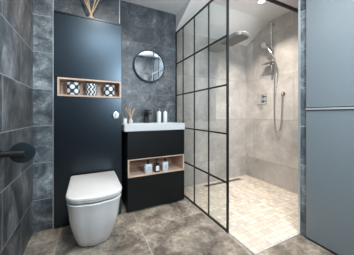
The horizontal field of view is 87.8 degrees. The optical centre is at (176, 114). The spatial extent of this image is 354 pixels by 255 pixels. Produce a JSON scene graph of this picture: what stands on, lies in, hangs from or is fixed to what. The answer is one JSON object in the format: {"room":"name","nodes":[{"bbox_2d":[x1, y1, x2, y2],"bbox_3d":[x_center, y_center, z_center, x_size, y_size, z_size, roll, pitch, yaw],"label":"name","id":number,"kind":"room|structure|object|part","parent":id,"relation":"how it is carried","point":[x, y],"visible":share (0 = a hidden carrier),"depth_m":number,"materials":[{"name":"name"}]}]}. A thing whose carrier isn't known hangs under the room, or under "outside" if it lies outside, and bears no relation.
{"room":"bathroom","nodes":[
{"label":"bathroom","id":0,"kind":"room"},
{"bbox_2d":[0,0,32,254],"bbox_3d":[-0.805,-0.163,0.645,0.100,2.225,2.567,0,0,-26],"label":"wall","id":1,"kind":"structure","parent":0,"point":[16,16],"depth_m":1.13,"materials":[{"name":"tile"}]},
{"bbox_2d":[0,142,35,162],"bbox_3d":[-0.817,0.200,0.942,0.141,0.110,0.062,0,0,-26],"label":"toilet roll holder","id":2,"kind":"object","parent":1,"relation":"attached to","point":[22,152],"visible":1,"depth_m":0.95,"materials":[{"name":"black metal"}]},
{"bbox_3d":[-0.829,0.199,0.930,0.099,0.033,0.031,0,0,-26],"label":"arm","id":3,"kind":"part","parent":2,"relation":"part of","materials":[{"name":"black metal"}]},
{"bbox_2d":[33,0,54,232],"bbox_3d":[-1.158,-0.163,1.632,0.134,2.225,0.284,0,0,-26],"label":"wall pier","id":4,"kind":"object","parent":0,"point":[42,9],"visible":0.78,"depth_m":1.51,"materials":[{"name":"tile"}]},
{"bbox_2d":[53,0,53,228],"bbox_3d":[-1.034,-0.163,1.538,0.008,2.225,0.014,0,0,-26],"label":"trim","id":5,"kind":"structure","parent":4,"relation":"attached to","point":[53,0],"depth_m":1.53,"materials":[{"name":"metal"}]},
{"bbox_2d":[55,0,118,22],"bbox_3d":[-0.876,-0.163,1.843,0.558,2.225,0.152,0,0,-26],"label":"wall","id":6,"kind":"structure","parent":0,"point":[108,10],"depth_m":1.79,"materials":[{"name":"tile"}]},
{"bbox_2d":[23,175,337,254],"bbox_3d":[0.425,0.999,1.247,2.840,0.102,2.567,0,0,-26],"label":"floor","id":7,"kind":"structure","parent":0,"point":[178,227],"depth_m":1.52,"materials":[{"name":"tile"}]},
{"bbox_2d":[54,10,121,227],"bbox_3d":[-0.801,0.037,1.699,0.545,1.802,0.170,0,0,-26],"label":"panel","id":8,"kind":"object","parent":7,"relation":"on","point":[87,128],"visible":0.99,"depth_m":1.62,"materials":[{"name":"blue wood"}]},
{"bbox_2d":[66,82,79,94],"bbox_3d":[-0.923,-0.226,1.632,0.106,0.112,0.106,0,0,-26],"label":"toilet roll","id":9,"kind":"object","parent":8,"relation":"in","point":[72,88],"visible":0.91,"depth_m":1.59,"materials":[{"name":"multicoloured paper"}]},
{"bbox_3d":[-0.775,-0.581,1.645,0.539,0.533,0.018,0,0,-26],"label":"panel","id":10,"kind":"part","parent":8,"relation":"part of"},
{"bbox_3d":[-0.804,-0.856,1.704,0.545,0.016,0.157,0,0,-26],"label":"panel","id":11,"kind":"part","parent":8,"relation":"part of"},
{"bbox_3d":[-0.775,0.393,1.645,0.539,1.091,0.018,0,0,-26],"label":"panel","id":12,"kind":"part","parent":8,"relation":"part of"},
{"bbox_2d":[86,83,96,95],"bbox_3d":[-0.790,-0.226,1.697,0.094,0.112,0.094,0,0,-26],"label":"toilet roll","id":13,"kind":"object","parent":8,"relation":"in","point":[91,89],"visible":0.82,"depth_m":1.66,"materials":[{"name":"multicoloured paper"}]},
{"bbox_2d":[84,0,98,17],"bbox_3d":[-0.799,-0.985,1.708,0.155,0.241,0.051,0,0,-26],"label":"reed diffuser","id":14,"kind":"object","parent":8,"relation":"on","point":[87,3],"visible":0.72,"depth_m":1.71,"materials":[{"name":"beige wood"}]},
{"bbox_2d":[103,85,114,95],"bbox_3d":[-0.652,-0.224,1.765,0.100,0.108,0.100,0,0,-26],"label":"toilet roll","id":15,"kind":"object","parent":8,"relation":"in","point":[108,90],"visible":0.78,"depth_m":1.72,"materials":[{"name":"multicoloured paper"}]},
{"bbox_2d":[66,171,121,246],"bbox_3d":[-0.628,0.733,1.402,0.350,0.435,0.547,0,0,-26],"label":"toilet","id":16,"kind":"object","parent":7,"relation":"on","point":[93,199],"visible":1,"depth_m":1.24,"materials":[{"name":"white ceramic"}]},
{"bbox_3d":[-0.622,0.547,1.391,0.346,0.014,0.513,0,0,-26],"label":"seat","id":17,"kind":"part","parent":16,"relation":"part of","materials":[{"name":"white plastic"}]},
{"bbox_3d":[-0.621,0.526,1.389,0.350,0.022,0.517,0,0,-26],"label":"lid","id":18,"kind":"part","parent":16,"relation":"part of","materials":[{"name":"white plastic"}]},
{"bbox_2d":[122,129,183,211],"bbox_3d":[-0.268,0.557,2.037,0.612,0.785,0.338,0,0,-26],"label":"vanity unit","id":19,"kind":"object","parent":7,"relation":"on","point":[140,190],"visible":0.95,"depth_m":1.89,"materials":[{"name":"black paint"}]},
{"bbox_2d":[144,160,151,173],"bbox_3d":[-0.294,0.532,1.879,0.076,0.132,0.056,0,0,-26],"label":"toiletry bottle","id":20,"kind":"object","parent":19,"relation":"in","point":[147,167],"visible":1,"depth_m":1.86,"materials":[{"name":"white plastic"}]},
{"bbox_2d":[122,122,184,131],"bbox_3d":[-0.278,0.129,2.028,0.650,0.070,0.344,0,0,-26],"label":"washbasin","id":21,"kind":"object","parent":19,"relation":"in","point":[151,126],"visible":0.92,"depth_m":1.87,"materials":[{"name":"white ceramic"}]},
{"bbox_2d":[126,108,134,122],"bbox_3d":[-0.499,0.011,1.984,0.095,0.166,0.047,0,0,-40],"label":"reed diffuser","id":22,"kind":"object","parent":21,"relation":"on","point":[130,115],"visible":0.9,"depth_m":1.98,"materials":[{"name":"beige glass"}]},
{"bbox_2d":[144,110,151,122],"bbox_3d":[-0.321,0.021,2.031,0.048,0.147,0.161,0,0,-26],"label":"tap","id":23,"kind":"object","parent":21,"relation":"on","point":[147,113],"visible":1,"depth_m":2.06,"materials":[{"name":"black metal"}]},
{"bbox_2d":[157,105,160,122],"bbox_3d":[-0.210,-0.006,2.103,0.060,0.200,0.054,0,0,-26],"label":"soap dispenser","id":24,"kind":"object","parent":21,"relation":"on","point":[158,112],"visible":1,"depth_m":2.09,"materials":[{"name":"white plastic"}]},
{"bbox_2d":[157,111,160,122],"bbox_3d":[-0.206,0.026,2.109,0.047,0.136,0.047,0,0,-26],"label":"bottle","id":25,"kind":"object","parent":24,"relation":"attached to","point":[158,113],"depth_m":2.09,"materials":[{"name":"white plastic"}]},
{"bbox_2d":[163,105,166,122],"bbox_3d":[-0.143,-0.006,2.158,0.060,0.200,0.054,0,0,-26],"label":"soap dispenser","id":26,"kind":"object","parent":21,"relation":"on","point":[164,112],"visible":1,"depth_m":2.15,"materials":[{"name":"white plastic"}]},
{"bbox_2d":[163,111,166,122],"bbox_3d":[-0.139,0.026,2.164,0.047,0.136,0.047,0,0,-26],"label":"bottle","id":27,"kind":"object","parent":26,"relation":"attached to","point":[164,113],"depth_m":2.15,"materials":[{"name":"white plastic"}]},
{"bbox_3d":[-0.199,0.769,1.894,0.612,0.317,0.018,0,0,-26],"label":"panel","id":28,"kind":"part","parent":19,"relation":"part of","materials":[{"name":"black paint"}]},
{"bbox_3d":[-0.199,0.301,1.894,0.612,0.261,0.018,0,0,-26],"label":"drawer","id":29,"kind":"part","parent":19,"relation":"part of","materials":[{"name":"black paint"}]},
{"bbox_2d":[154,159,159,171],"bbox_3d":[-0.213,0.531,1.918,0.064,0.134,0.044,0,0,-26],"label":"toiletry bottle","id":30,"kind":"object","parent":19,"relation":"in","point":[156,165],"visible":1,"depth_m":1.91,"materials":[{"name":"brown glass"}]},
{"bbox_2d":[162,158,167,170],"bbox_3d":[-0.128,0.531,1.961,0.066,0.134,0.049,0,0,-26],"label":"toiletry bottle","id":31,"kind":"object","parent":19,"relation":"in","point":[164,163],"visible":1,"depth_m":1.94,"materials":[{"name":"white plastic"}]},
{"bbox_2d":[204,178,240,186],"bbox_3d":[0.650,0.949,2.575,0.630,0.008,0.055,0,0,-26],"label":"floor drain","id":32,"kind":"object","parent":7,"relation":"on","point":[237,178],"visible":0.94,"depth_m":2.56,"materials":[{"name":"metal"}]},
{"bbox_2d":[175,0,297,232],"bbox_3d":[0.747,-0.065,2.181,1.240,2.030,0.970,0,0,-26],"label":"screen","id":33,"kind":"object","parent":7,"relation":"on","point":[276,2],"visible":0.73,"depth_m":1.71,"materials":[{"name":"black metal"}]},
{"bbox_3d":[0.199,-1.037,1.914,0.015,0.014,0.936,0,0,-26],"label":"rail","id":34,"kind":"part","parent":33,"relation":"part of","materials":[{"name":"black metal"}]},
{"bbox_3d":[0.199,0.943,1.914,0.015,0.014,0.936,0,0,-26],"label":"rail","id":35,"kind":"part","parent":33,"relation":"part of","materials":[{"name":"black metal"}]},
{"bbox_2d":[255,234,298,254],"bbox_3d":[0.749,0.954,1.354,0.488,0.012,0.006,0,0,-26],"label":"trim","id":36,"kind":"structure","parent":7,"relation":"on","point":[297,234],"depth_m":1.34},
{"bbox_2d":[306,0,353,254],"bbox_3d":[1.484,-0.158,1.050,0.612,2.215,1.073,0,0,-26],"label":"tall cabinet","id":37,"kind":"object","parent":7,"relation":"on","point":[329,23],"visible":1,"depth_m":1.26,"materials":[{"name":"blue paint"}]},
{"bbox_3d":[1.228,-0.658,0.925,0.019,1.208,1.073,0,0,-26],"label":"door","id":38,"kind":"part","parent":37,"relation":"part of","materials":[{"name":"blue paint"}]},
{"bbox_3d":[1.228,0.449,0.925,0.019,0.966,1.073,0,0,-26],"label":"door","id":39,"kind":"part","parent":37,"relation":"part of","materials":[{"name":"blue paint"}]},
{"bbox_3d":[1.217,-0.043,0.917,0.016,0.016,1.069,0,0,-26],"label":"handle rail","id":40,"kind":"part","parent":37,"relation":"part of","materials":[{"name":"metal"}]},
{"bbox_2d":[120,0,245,186],"bbox_3d":[-0.072,-0.163,2.377,2.740,2.225,0.100,0,0,-26],"label":"wall","id":41,"kind":"structure","parent":0,"point":[237,53],"depth_m":2.44,"materials":[{"name":"tile"}]},
{"bbox_2d":[133,50,164,82],"bbox_3d":[-0.327,-0.570,2.174,0.380,0.380,0.041,0,0,-26],"label":"round mirror","id":42,"kind":"object","parent":41,"relation":"attached to","point":[148,65],"visible":1,"depth_m":2.16,"materials":[{"name":"black metal"}]},
{"bbox_2d":[207,31,248,52],"bbox_3d":[0.645,-0.915,2.340,0.215,0.070,0.597,0,0,-26],"label":"shower head","id":43,"kind":"object","parent":41,"relation":"attached to","point":[237,37],"visible":0.8,"depth_m":2.25},
{"bbox_3d":[0.701,-0.894,2.226,0.191,0.003,0.316,0,0,-26],"label":"nozzle plate","id":44,"kind":"part","parent":43,"relation":"part of","materials":[{"name":"silver metal"}]},
{"bbox_2d":[122,0,297,20],"bbox_3d":[0.425,-1.325,1.247,2.840,0.100,2.567,0,0,-26],"label":"ceiling","id":45,"kind":"structure","parent":0,"point":[268,11],"depth_m":2.17,"materials":[{"name":"white paint"}]},
{"bbox_2d":[176,0,269,45],"bbox_3d":[0.629,-1.175,2.434,1.230,0.199,0.414,0,0,-26],"label":"ceiling","id":46,"kind":"structure","parent":0,"point":[238,21],"depth_m":2.36,"materials":[{"name":"white paint"}]},
{"bbox_2d":[246,7,297,193],"bbox_3d":[1.678,-0.163,1.804,0.100,2.225,2.467,0,0,-26],"label":"wall","id":47,"kind":"structure","parent":0,"point":[271,155],"depth_m":2.46,"materials":[{"name":"tile"}]},
{"bbox_2d":[257,93,266,104],"bbox_3d":[1.193,-0.223,2.623,0.052,0.155,0.160,0,0,-26],"label":"shower valve","id":48,"kind":"object","parent":47,"relation":"attached to","point":[261,98],"visible":1,"depth_m":2.60,"materials":[{"name":"silver metal"}]},
{"bbox_2d":[262,23,274,72],"bbox_3d":[1.240,-0.883,2.471,0.100,0.666,0.170,0,0,-26],"label":"riser rail","id":49,"kind":"object","parent":47,"relation":"attached to","point":[271,63],"visible":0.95,"depth_m":2.44,"materials":[{"name":"silver metal"}]},
{"bbox_2d":[261,42,275,59],"bbox_3d":[1.204,-0.836,2.434,0.071,0.272,0.205,0,0,-26],"label":"shower","id":50,"kind":"object","parent":49,"relation":"attached to","point":[264,44],"visible":1,"depth_m":2.44,"materials":[{"name":"silver metal"}]},
{"bbox_3d":[1.216,-0.828,2.420,0.038,0.257,0.170,0,0,-26],"label":"handle","id":51,"kind":"part","parent":50,"relation":"part of","materials":[{"name":"silver metal"}]},
{"bbox_2d":[273,59,282,131],"bbox_3d":[1.281,-0.240,2.369,0.076,0.925,0.121,0,0,-26],"label":"shower hose","id":52,"kind":"object","parent":50,"relation":"hanging from","point":[275,59],"visible":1,"depth_m":2.38,"materials":[{"name":"metal"}]},
{"bbox_2d":[262,60,274,65],"bbox_3d":[1.231,-0.682,2.467,0.080,0.065,0.170,0,0,-26],"label":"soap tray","id":53,"kind":"object","parent":49,"relation":"on","point":[271,63],"depth_m":2.44,"materials":[{"name":"silver metal"}]},
{"bbox_3d":[1.258,-0.882,2.446,0.020,0.665,0.020,0,0,-26],"label":"rail","id":54,"kind":"part","parent":49,"relation":"part of","materials":[{"name":"silver metal"}]},
{"bbox_2d":[300,0,307,237],"bbox_3d":[1.313,-0.163,1.600,0.735,2.225,0.057,0,0,-26],"label":"wall","id":55,"kind":"structure","parent":0,"point":[303,107],"depth_m":1.43,"materials":[{"name":"tile"}]},
{"bbox_2d":[298,0,299,234],"bbox_3d":[0.973,-0.163,1.461,0.010,2.225,0.014,0,0,-26],"label":"trim","id":56,"kind":"structure","parent":55,"relation":"attached to","point":[298,0],"depth_m":1.46,"materials":[{"name":"silver metal"}]}
]}

